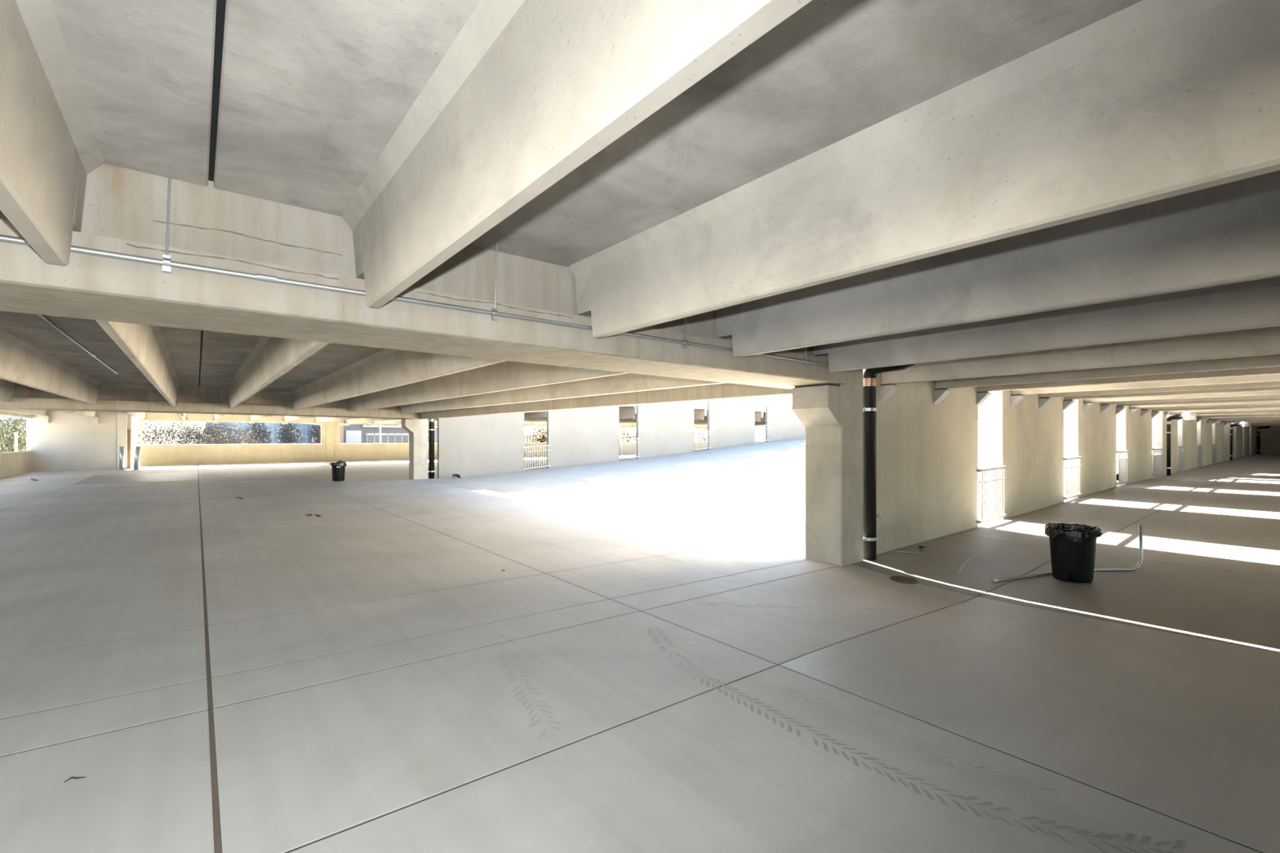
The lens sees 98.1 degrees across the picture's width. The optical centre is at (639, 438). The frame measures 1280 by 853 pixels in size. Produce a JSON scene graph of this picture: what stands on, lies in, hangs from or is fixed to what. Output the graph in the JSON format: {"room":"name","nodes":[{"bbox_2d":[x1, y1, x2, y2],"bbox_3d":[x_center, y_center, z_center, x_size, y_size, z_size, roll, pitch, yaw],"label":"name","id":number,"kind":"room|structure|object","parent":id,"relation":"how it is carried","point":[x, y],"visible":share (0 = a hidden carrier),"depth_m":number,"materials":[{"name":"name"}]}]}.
{"room":"parking garage","nodes":[
{"label":"parking garage","id":0,"kind":"room"},
{"bbox_2d":[0,410,31,478],"bbox_3d":[-12.882,0.400,5.952,0.340,4.520,54.560,0,0,-39],"label":"wall","id":1,"kind":"structure","parent":0,"point":[15,463],"depth_m":24.73,"materials":[{"name":"concrete"}]},
{"bbox_2d":[26,410,137,471],"bbox_3d":[-29.595,0.100,29.679,3.800,3.520,3.880,0,0,-39],"label":"wall","id":2,"kind":"structure","parent":0,"point":[57,440],"depth_m":28.33,"materials":[{"name":"beige concrete"}]},
{"bbox_2d":[127,429,130,468],"bbox_3d":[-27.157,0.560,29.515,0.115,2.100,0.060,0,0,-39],"label":"door","id":3,"kind":"structure","parent":2,"relation":"in","point":[128,430],"depth_m":29.50,"materials":[{"name":"brown paint"}]},
{"bbox_2d":[0,311,724,413],"bbox_3d":[-8.503,-1.364,11.433,13.584,1.008,18.520,0,0,-39],"label":"ceiling","id":4,"kind":"structure","parent":0,"point":[34,353],"depth_m":10.59,"materials":[{"name":"concrete"}]},
{"bbox_2d":[37,314,118,373],"bbox_3d":[-9.012,-1.584,8.799,0.060,0.120,13.000,0,0,-39],"label":"conduit","id":5,"kind":"object","parent":4,"relation":"attached to","point":[53,324],"visible":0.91,"depth_m":8.76,"materials":[{"name":"metal"}]},
{"bbox_2d":[0,405,765,427],"bbox_3d":[5.693,-1.577,47.922,81.314,1.243,19.180,0,0,-39],"label":"ceiling","id":6,"kind":"structure","parent":0,"point":[627,414],"depth_m":33.04,"materials":[{"name":"concrete"}]},
{"bbox_2d":[0,382,414,418],"bbox_3d":[-14.620,-1.300,18.936,13.090,0.971,1.160,0,0,-39],"label":"girder","id":7,"kind":"object","parent":6,"relation":"attached to","point":[112,397],"visible":0.69,"depth_m":18.19,"materials":[{"name":"beige concrete"}]},
{"bbox_2d":[139,412,765,466],"bbox_3d":[0.565,-0.140,56.093,76.060,5.200,0.470,0,0,-39],"label":"wall","id":8,"kind":"structure","parent":0,"point":[331,448],"depth_m":36.65,"materials":[{"name":"concrete"}]},
{"bbox_2d":[418,382,791,418],"bbox_3d":[-3.199,-1.770,15.638,0.200,2.181,18.690,0,0,-39],"label":"beam","id":9,"kind":"structure","parent":0,"point":[724,391],"depth_m":11.70,"materials":[{"name":"concrete"}]},
{"bbox_2d":[0,453,1279,852],"bbox_3d":[17.826,1.654,32.721,81.288,0.598,58.068,0,0,-39],"label":"floor","id":10,"kind":"structure","parent":0,"point":[220,672],"depth_m":4.04,"materials":[{"name":"concrete"}]},
{"bbox_2d":[64,776,85,782],"bbox_3d":[-2.763,1.661,2.720,0.077,0.012,0.024,0,0,-31],"label":"twig","id":11,"kind":"object","parent":10,"relation":"on","point":[72,777],"visible":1,"depth_m":2.72,"materials":[{"name":"grey wood"}]},
{"bbox_2d":[117,446,126,470],"bbox_3d":[-26.607,1.013,28.534,0.320,1.200,0.320,0,0,-39],"label":"bollard","id":12,"kind":"object","parent":10,"relation":"on","point":[122,449],"visible":1,"depth_m":28.46,"materials":[{"name":"silver metal"}]},
{"bbox_2d":[131,446,141,470],"bbox_3d":[-25.908,1.015,28.580,0.349,1.215,0.320,0,0,-39],"label":"bollard","id":13,"kind":"object","parent":10,"relation":"on","point":[137,454],"visible":1,"depth_m":28.53,"materials":[{"name":"silver metal"}]},
{"bbox_2d":[330,463,345,480],"bbox_3d":[-11.993,1.334,22.096,0.620,0.700,0.530,0,0,-39],"label":"trash can","id":14,"kind":"object","parent":10,"relation":"on","point":[338,473],"visible":0.88,"depth_m":21.91,"materials":[{"name":"black plastic"}]},
{"bbox_2d":[329,460,346,466],"bbox_3d":[-11.992,1.089,22.098,0.584,0.429,0.574,0,0,-39],"label":"trash bag","id":15,"kind":"object","parent":14,"relation":"in","point":[340,463],"visible":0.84,"depth_m":21.93,"materials":[{"name":"black plastic"}]},
{"bbox_2d":[401,412,427,479],"bbox_3d":[-9.372,-0.250,23.089,0.885,3.980,0.620,0,0,-39],"label":"concrete column","id":16,"kind":"structure","parent":10,"relation":"on","point":[417,428],"depth_m":22.93,"materials":[{"name":"beige concrete"}]},
{"bbox_2d":[427,418,435,478],"bbox_3d":[-8.748,0.099,23.410,0.314,3.183,0.404,0,0,-39],"label":"drain pipe","id":17,"kind":"object","parent":10,"relation":"on","point":[431,429],"visible":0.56,"depth_m":23.37,"materials":[{"name":"black metal"}]},
{"bbox_2d":[496,634,562,739],"bbox_3d":[-0.861,1.698,3.977,0.207,0.010,1.807,0,0,-23],"label":"tyre mark","id":18,"kind":"object","parent":10,"relation":"on","point":[520,692],"visible":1,"depth_m":3.70,"materials":[{"name":"grey rubber"}]},
{"bbox_2d":[647,626,711,679],"bbox_3d":[0.252,1.713,4.495,0.189,0.010,1.194,0,0,-17],"label":"tyre mark","id":19,"kind":"object","parent":10,"relation":"on","point":[653,635],"visible":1,"depth_m":4.37,"materials":[{"name":"grey rubber"}]},
{"bbox_2d":[695,602,893,611],"bbox_3d":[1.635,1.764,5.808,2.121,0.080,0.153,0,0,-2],"label":"tyre mark","id":20,"kind":"object","parent":10,"relation":"on","point":[711,602],"visible":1,"depth_m":5.79,"materials":[{"name":"grey rubber"}]},
{"bbox_2d":[791,368,862,565],"bbox_3d":[2.698,-0.265,7.979,0.885,4.150,0.600,0,0,-39],"label":"concrete column","id":21,"kind":"structure","parent":10,"relation":"on","point":[831,415],"depth_m":7.82,"materials":[{"name":"beige concrete"}]},
{"bbox_2d":[888,576,917,584],"bbox_3d":[3.401,1.829,7.183,0.330,0.028,0.330,0,0,-39],"label":"floor drain","id":22,"kind":"object","parent":10,"relation":"on","point":[902,580],"visible":0.99,"depth_m":7.13,"materials":[{"name":"metal"}]},
{"bbox_2d":[893,550,922,554],"bbox_3d":[4.143,1.761,8.587,0.417,0.044,0.022,0,0,10],"label":"conduit offcut","id":23,"kind":"object","parent":10,"relation":"on","point":[894,550],"visible":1,"depth_m":8.58,"materials":[{"name":"metal"}]},
{"bbox_2d":[760,684,1058,800],"bbox_3d":[1.426,1.715,3.273,0.241,0.008,1.661,0,0,-39],"label":"tyre mark","id":24,"kind":"object","parent":10,"relation":"on","point":[837,712],"visible":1,"depth_m":2.94,"materials":[{"name":"grey rubber"}]},
{"bbox_2d":[699,677,1185,852],"bbox_3d":[1.269,1.713,3.013,2.521,0.012,0.430,0,0,42],"label":"tyre mark","id":25,"kind":"object","parent":10,"relation":"on","point":[1179,845],"visible":1,"depth_m":2.64,"materials":[{"name":"grey rubber"}]},
{"bbox_2d":[991,524,1143,582],"bbox_3d":[5.691,1.512,7.444,2.338,0.690,0.188,0,0,-10],"label":"conduit","id":26,"kind":"object","parent":10,"relation":"on","point":[1140,534],"visible":0.93,"depth_m":7.55,"materials":[{"name":"metal"}]},
{"bbox_2d":[1048,532,1102,582],"bbox_3d":[5.634,1.500,7.239,0.544,0.675,0.589,0,0,30],"label":"trash can","id":27,"kind":"object","parent":10,"relation":"on","point":[1073,562],"visible":0.88,"depth_m":7.06,"materials":[{"name":"black plastic"}]},
{"bbox_2d":[1044,523,1102,542],"bbox_3d":[5.635,1.308,7.240,0.593,0.348,0.597,0,0,-39],"label":"trash bag","id":28,"kind":"object","parent":27,"relation":"in","point":[1077,533],"visible":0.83,"depth_m":7.10,"materials":[{"name":"black plastic"}]},
{"bbox_2d":[1151,410,1166,476],"bbox_3d":[20.756,-0.395,22.403,0.800,3.890,0.600,0,0,-39],"label":"concrete column","id":29,"kind":"structure","parent":10,"relation":"on","point":[1159,420],"depth_m":22.05,"materials":[{"name":"beige concrete"}]},
{"bbox_2d":[1166,411,1196,475],"bbox_3d":[21.662,0.158,22.311,0.380,2.677,0.970,0,0,-39],"label":"drain pipe","id":30,"kind":"object","parent":10,"relation":"on","point":[1192,415],"visible":0.73,"depth_m":22.48,"materials":[{"name":"black metal"}]},
{"bbox_2d":[1224,421,1230,460],"bbox_3d":[37.762,-0.430,35.987,0.570,3.820,0.600,0,0,-39],"label":"concrete column","id":31,"kind":"structure","parent":10,"relation":"on","point":[1227,427],"depth_m":35.66,"materials":[{"name":"beige concrete"}]},
{"bbox_2d":[1230,422,1248,460],"bbox_3d":[38.554,0.114,35.804,0.380,2.627,0.970,0,0,-39],"label":"drain pipe","id":32,"kind":"object","parent":10,"relation":"on","point":[1242,424],"visible":0.62,"depth_m":35.98,"materials":[{"name":"black metal"}]},
{"bbox_2d":[0,0,1279,426],"bbox_3d":[30.043,-1.389,17.438,81.314,1.120,18.950,0,0,-39],"label":"ceiling","id":33,"kind":"structure","parent":0,"point":[864,184],"depth_m":2.59,"materials":[{"name":"concrete"}]},
{"bbox_2d":[0,163,828,366],"bbox_3d":[-2.219,-1.233,3.498,12.900,0.651,0.046,0,0,-39],"label":"conduit","id":34,"kind":"object","parent":33,"relation":"hanging from","point":[166,264],"visible":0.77,"depth_m":3.55,"materials":[{"name":"grey metal"}]},
{"bbox_2d":[0,163,847,389],"bbox_3d":[-2.593,-1.203,3.879,13.090,0.926,1.002,0,0,-39],"label":"girder","id":35,"kind":"object","parent":33,"relation":"attached to","point":[125,210],"visible":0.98,"depth_m":3.70,"materials":[{"name":"beige concrete"}]},
{"bbox_2d":[437,401,993,478],"bbox_3d":[17.645,-0.200,44.389,67.020,4.079,0.180,0,0,-39],"label":"wall","id":36,"kind":"structure","parent":0,"point":[487,444],"depth_m":28.24,"materials":[{"name":"concrete"}]},
{"bbox_2d":[522,444,551,469],"bbox_3d":[-4.867,0.863,26.244,1.450,1.154,0.069,0,0,-39],"label":"railing","id":37,"kind":"object","parent":36,"relation":"attached to","point":[541,446],"visible":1,"depth_m":26.16,"materials":[{"name":"white metal"}]},
{"bbox_2d":[617,437,639,459],"bbox_3d":[-0.576,0.523,29.671,1.450,1.140,0.069,0,0,-39],"label":"railing","id":38,"kind":"object","parent":36,"relation":"attached to","point":[625,439],"visible":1,"depth_m":29.58,"materials":[{"name":"white metal"}]},
{"bbox_2d":[693,430,711,450],"bbox_3d":[3.714,0.110,33.098,1.450,1.182,0.069,0,0,-39],"label":"railing","id":39,"kind":"object","parent":36,"relation":"attached to","point":[704,435],"visible":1,"depth_m":33.07,"materials":[{"name":"white metal"}]},
{"bbox_2d":[754,424,768,442],"bbox_3d":[8.004,-0.340,36.525,1.450,1.158,0.069,0,0,-39],"label":"railing","id":40,"kind":"object","parent":36,"relation":"attached to","point":[762,428],"visible":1,"depth_m":36.49,"materials":[{"name":"white metal"}]},
{"bbox_2d":[420,417,1119,555],"bbox_3d":[23.235,0.370,36.766,67.788,4.202,18.538,0,0,-39],"label":"ramp","id":41,"kind":"structure","parent":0,"point":[753,493],"depth_m":17.64,"materials":[{"name":"concrete"}]},
{"bbox_2d":[452,473,460,477],"bbox_3d":[-7.721,1.583,23.397,0.296,0.194,0.324,0,0,-2],"label":"rag","id":42,"kind":"object","parent":41,"relation":"on","point":[454,474],"visible":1,"depth_m":23.36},
{"bbox_2d":[876,372,1257,554],"bbox_3d":[29.644,0.075,29.235,67.185,3.670,0.389,0,0,-39],"label":"wall","id":43,"kind":"structure","parent":0,"point":[927,435],"depth_m":11.72,"materials":[{"name":"concrete"}]},
{"bbox_2d":[862,364,914,559],"bbox_3d":[3.543,0.108,7.897,0.314,3.303,0.877,0,0,-39],"label":"drain pipe","id":44,"kind":"object","parent":43,"relation":"attached to","point":[869,375],"visible":0.55,"depth_m":8.04,"materials":[{"name":"black metal"}]},
{"bbox_2d":[976,465,1008,524],"bbox_3d":[7.132,1.111,11.223,1.450,1.084,0.069,0,0,-39],"label":"railing","id":45,"kind":"object","parent":43,"relation":"attached to","point":[1004,467],"visible":1,"depth_m":11.20,"materials":[{"name":"white metal"}]},
{"bbox_2d":[1062,456,1082,499],"bbox_3d":[11.422,1.018,14.650,1.450,1.085,0.069,0,0,-39],"label":"railing","id":46,"kind":"object","parent":43,"relation":"attached to","point":[1077,460],"visible":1,"depth_m":14.63,"materials":[{"name":"white metal"}]},
{"bbox_2d":[1115,450,1129,484],"bbox_3d":[15.712,0.928,18.077,1.450,1.067,0.069,0,0,-39],"label":"railing","id":47,"kind":"object","parent":43,"relation":"attached to","point":[1125,458],"visible":1,"depth_m":18.06,"materials":[{"name":"white metal"}]},
{"bbox_2d":[1151,448,1161,476],"bbox_3d":[20.002,0.905,21.503,1.450,1.066,0.069,0,0,-39],"label":"railing","id":48,"kind":"object","parent":43,"relation":"attached to","point":[1157,451],"visible":1,"depth_m":21.48,"materials":[{"name":"grey metal"}]},
{"bbox_2d":[1177,446,1185,470],"bbox_3d":[24.292,0.882,24.930,1.450,1.066,0.069,0,0,-39],"label":"railing","id":49,"kind":"object","parent":43,"relation":"attached to","point":[1181,449],"visible":1,"depth_m":24.91,"materials":[{"name":"grey metal"}]},
{"bbox_2d":[1196,444,1203,466],"bbox_3d":[28.582,0.864,28.357,1.450,1.064,0.069,0,0,-39],"label":"railing","id":50,"kind":"object","parent":43,"relation":"attached to","point":[1200,446],"visible":1,"depth_m":28.33,"materials":[{"name":"grey metal"}]},
{"bbox_2d":[1212,444,1217,462],"bbox_3d":[32.873,0.847,31.784,1.450,1.064,0.069,0,0,-39],"label":"railing","id":51,"kind":"object","parent":43,"relation":"attached to","point":[1214,448],"visible":1,"depth_m":31.62,"materials":[{"name":"grey metal"}]},
{"bbox_2d":[1256,426,1271,453],"bbox_3d":[54.598,-0.041,48.621,0.314,2.805,0.857,0,0,-39],"label":"drain pipe","id":52,"kind":"object","parent":43,"relation":"attached to","point":[1258,430],"visible":0.93,"depth_m":48.76,"materials":[{"name":"black metal"}]},
{"bbox_2d":[982,413,1279,453],"bbox_3d":[49.636,0.010,58.271,0.300,5.300,58.300,0,0,-39],"label":"wall","id":53,"kind":"structure","parent":0,"point":[1269,437],"depth_m":49.67,"materials":[{"name":"concrete"}]},
{"bbox_3d":[-10.262,2.470,60.915,180.000,0.100,16.000,0,0,-39],"label":"lawn","id":54,"kind":"structure","parent":0,"visible":0},
{"bbox_2d":[0,415,26,453],"bbox_3d":[-41.775,0.309,36.963,3.284,4.428,3.212,0,0,-39],"label":"evergreen shrub","id":55,"kind":"object","parent":54,"relation":"on","point":[20,440],"visible":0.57,"depth_m":36.79,"materials":[{"name":"green plant"}]},
{"bbox_2d":[13,432,17,451],"bbox_3d":[-35.233,1.085,31.370,0.140,2.850,0.120,0,0,-39],"label":"sign pole","id":56,"kind":"object","parent":54,"relation":"on","point":[15,433],"visible":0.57,"depth_m":31.34,"materials":[{"name":"white metal"}]},
{"bbox_2d":[193,423,263,444],"bbox_3d":[-34.576,0.639,46.551,4.911,3.776,4.194,0,0,-39],"label":"flowering shrub","id":57,"kind":"object","parent":54,"relation":"on","point":[233,438],"visible":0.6,"depth_m":46.32,"materials":[{"name":"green plant"}]},
{"bbox_2d":[524,435,537,442],"bbox_3d":[-10.935,1.085,55.348,1.600,2.850,0.140,0,0,-39],"label":"fence","id":58,"kind":"object","parent":54,"relation":"on","point":[526,436],"visible":0.39,"depth_m":55.32,"materials":[{"name":"white metal"}]},
{"bbox_2d":[528,426,546,442],"bbox_3d":[-10.329,0.411,58.197,3.184,4.219,3.175,0,0,-39],"label":"shrub","id":59,"kind":"object","parent":54,"relation":"on","point":[544,438],"visible":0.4,"depth_m":57.86,"materials":[{"name":"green plant"}]},
{"bbox_2d":[618,427,635,442],"bbox_3d":[-1.400,0.318,69.231,4.441,4.416,4.412,0,0,17],"label":"bare tree","id":60,"kind":"object","parent":54,"relation":"on","point":[626,433],"visible":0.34,"depth_m":68.67,"materials":[{"name":"brown plant"}]},
{"bbox_2d":[693,429,707,441],"bbox_3d":[8.461,0.287,75.932,4.736,4.480,4.407,0,0,-39],"label":"evergreen shrub","id":61,"kind":"object","parent":54,"relation":"on","point":[700,435],"visible":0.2,"depth_m":75.63,"materials":[{"name":"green plant"}]},
{"bbox_2d":[755,430,764,441],"bbox_3d":[18.915,0.494,86.762,4.728,4.066,4.227,0,0,-39],"label":"flowering shrub","id":62,"kind":"object","parent":54,"relation":"on","point":[763,430],"visible":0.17,"depth_m":86.56,"materials":[{"name":"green plant"}]},
{"label":"outside","id":63,"kind":"structure","parent":0,"visible":0},
{"bbox_2d":[137,440,1118,479],"bbox_3d":[-13.960,2.735,129.635,660.000,0.450,620.000,0,0,-39],"label":"ground","id":64,"kind":"structure","parent":63,"point":[621,441],"depth_m":232.97,"materials":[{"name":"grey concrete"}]},
{"bbox_2d":[0,415,26,452],"bbox_3d":[-73.516,-3.140,55.824,23.400,11.200,11.600,0,0,-39],"label":"apartment building","id":65,"kind":"structure","parent":64,"relation":"on","point":[2,417],"depth_m":56.59,"materials":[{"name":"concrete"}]},
{"bbox_2d":[137,421,193,446],"bbox_3d":[-57.506,-0.169,66.489,6.789,5.409,7.007,0,0,-39],"label":"leafy tree","id":66,"kind":"object","parent":64,"relation":"on","point":[155,432],"visible":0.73,"depth_m":66.23,"materials":[{"name":"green plant"}]},
{"bbox_2d":[159,421,209,444],"bbox_3d":[-63.124,-0.047,77.695,6.286,5.161,6.358,0,0,-39],"label":"leafy tree","id":67,"kind":"object","parent":64,"relation":"on","point":[199,429],"visible":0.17,"depth_m":76.90,"materials":[{"name":"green plant"}]},
{"bbox_2d":[177,422,232,444],"bbox_3d":[-56.576,0.215,72.498,6.012,4.633,6.291,0,0,-39],"label":"leafy tree","id":68,"kind":"object","parent":64,"relation":"on","point":[196,432],"visible":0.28,"depth_m":71.73,"materials":[{"name":"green plant"}]},
{"bbox_2d":[243,422,273,444],"bbox_3d":[-47.633,-0.069,69.382,3.458,5.181,3.565,0,0,-39],"label":"bare tree","id":69,"kind":"object","parent":64,"relation":"on","point":[263,432],"visible":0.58,"depth_m":69.15,"materials":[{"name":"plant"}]},
{"bbox_2d":[204,422,320,444],"bbox_3d":[-64.127,-4.855,96.921,18.370,14.770,12.500,0,0,-39],"label":"office building","id":70,"kind":"structure","parent":64,"relation":"on","point":[304,428],"depth_m":92.17,"materials":[{"name":"blue glass"}]},
{"bbox_2d":[274,422,302,444],"bbox_3d":[-46.272,-0.215,73.072,3.396,5.473,3.299,0,0,-39],"label":"bare tree","id":71,"kind":"object","parent":64,"relation":"on","point":[290,434],"visible":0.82,"depth_m":72.72,"materials":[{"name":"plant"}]},
{"bbox_2d":[306,423,320,444],"bbox_3d":[-42.903,-0.057,74.578,3.478,5.158,3.549,0,0,-39],"label":"bare tree","id":72,"kind":"object","parent":64,"relation":"on","point":[316,432],"visible":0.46,"depth_m":73.93,"materials":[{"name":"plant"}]},
{"bbox_2d":[340,424,343,443],"bbox_3d":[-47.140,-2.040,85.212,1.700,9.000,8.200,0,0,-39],"label":"brick building","id":73,"kind":"structure","parent":64,"relation":"on","point":[341,425],"depth_m":82.43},
{"bbox_2d":[379,424,381,443],"bbox_3d":[-30.484,-2.440,65.241,0.185,9.900,0.185,0,0,-16],"label":"flag pole","id":74,"kind":"object","parent":64,"relation":"on","point":[380,424],"visible":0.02,"depth_m":65.18,"materials":[{"name":"white metal"}]},
{"bbox_2d":[343,423,437,444],"bbox_3d":[-44.087,-0.990,95.650,15.500,6.900,15.500,0,0,-39],"label":"building","id":75,"kind":"structure","parent":64,"relation":"on","point":[353,433],"depth_m":89.12,"materials":[{"name":"grey concrete"}]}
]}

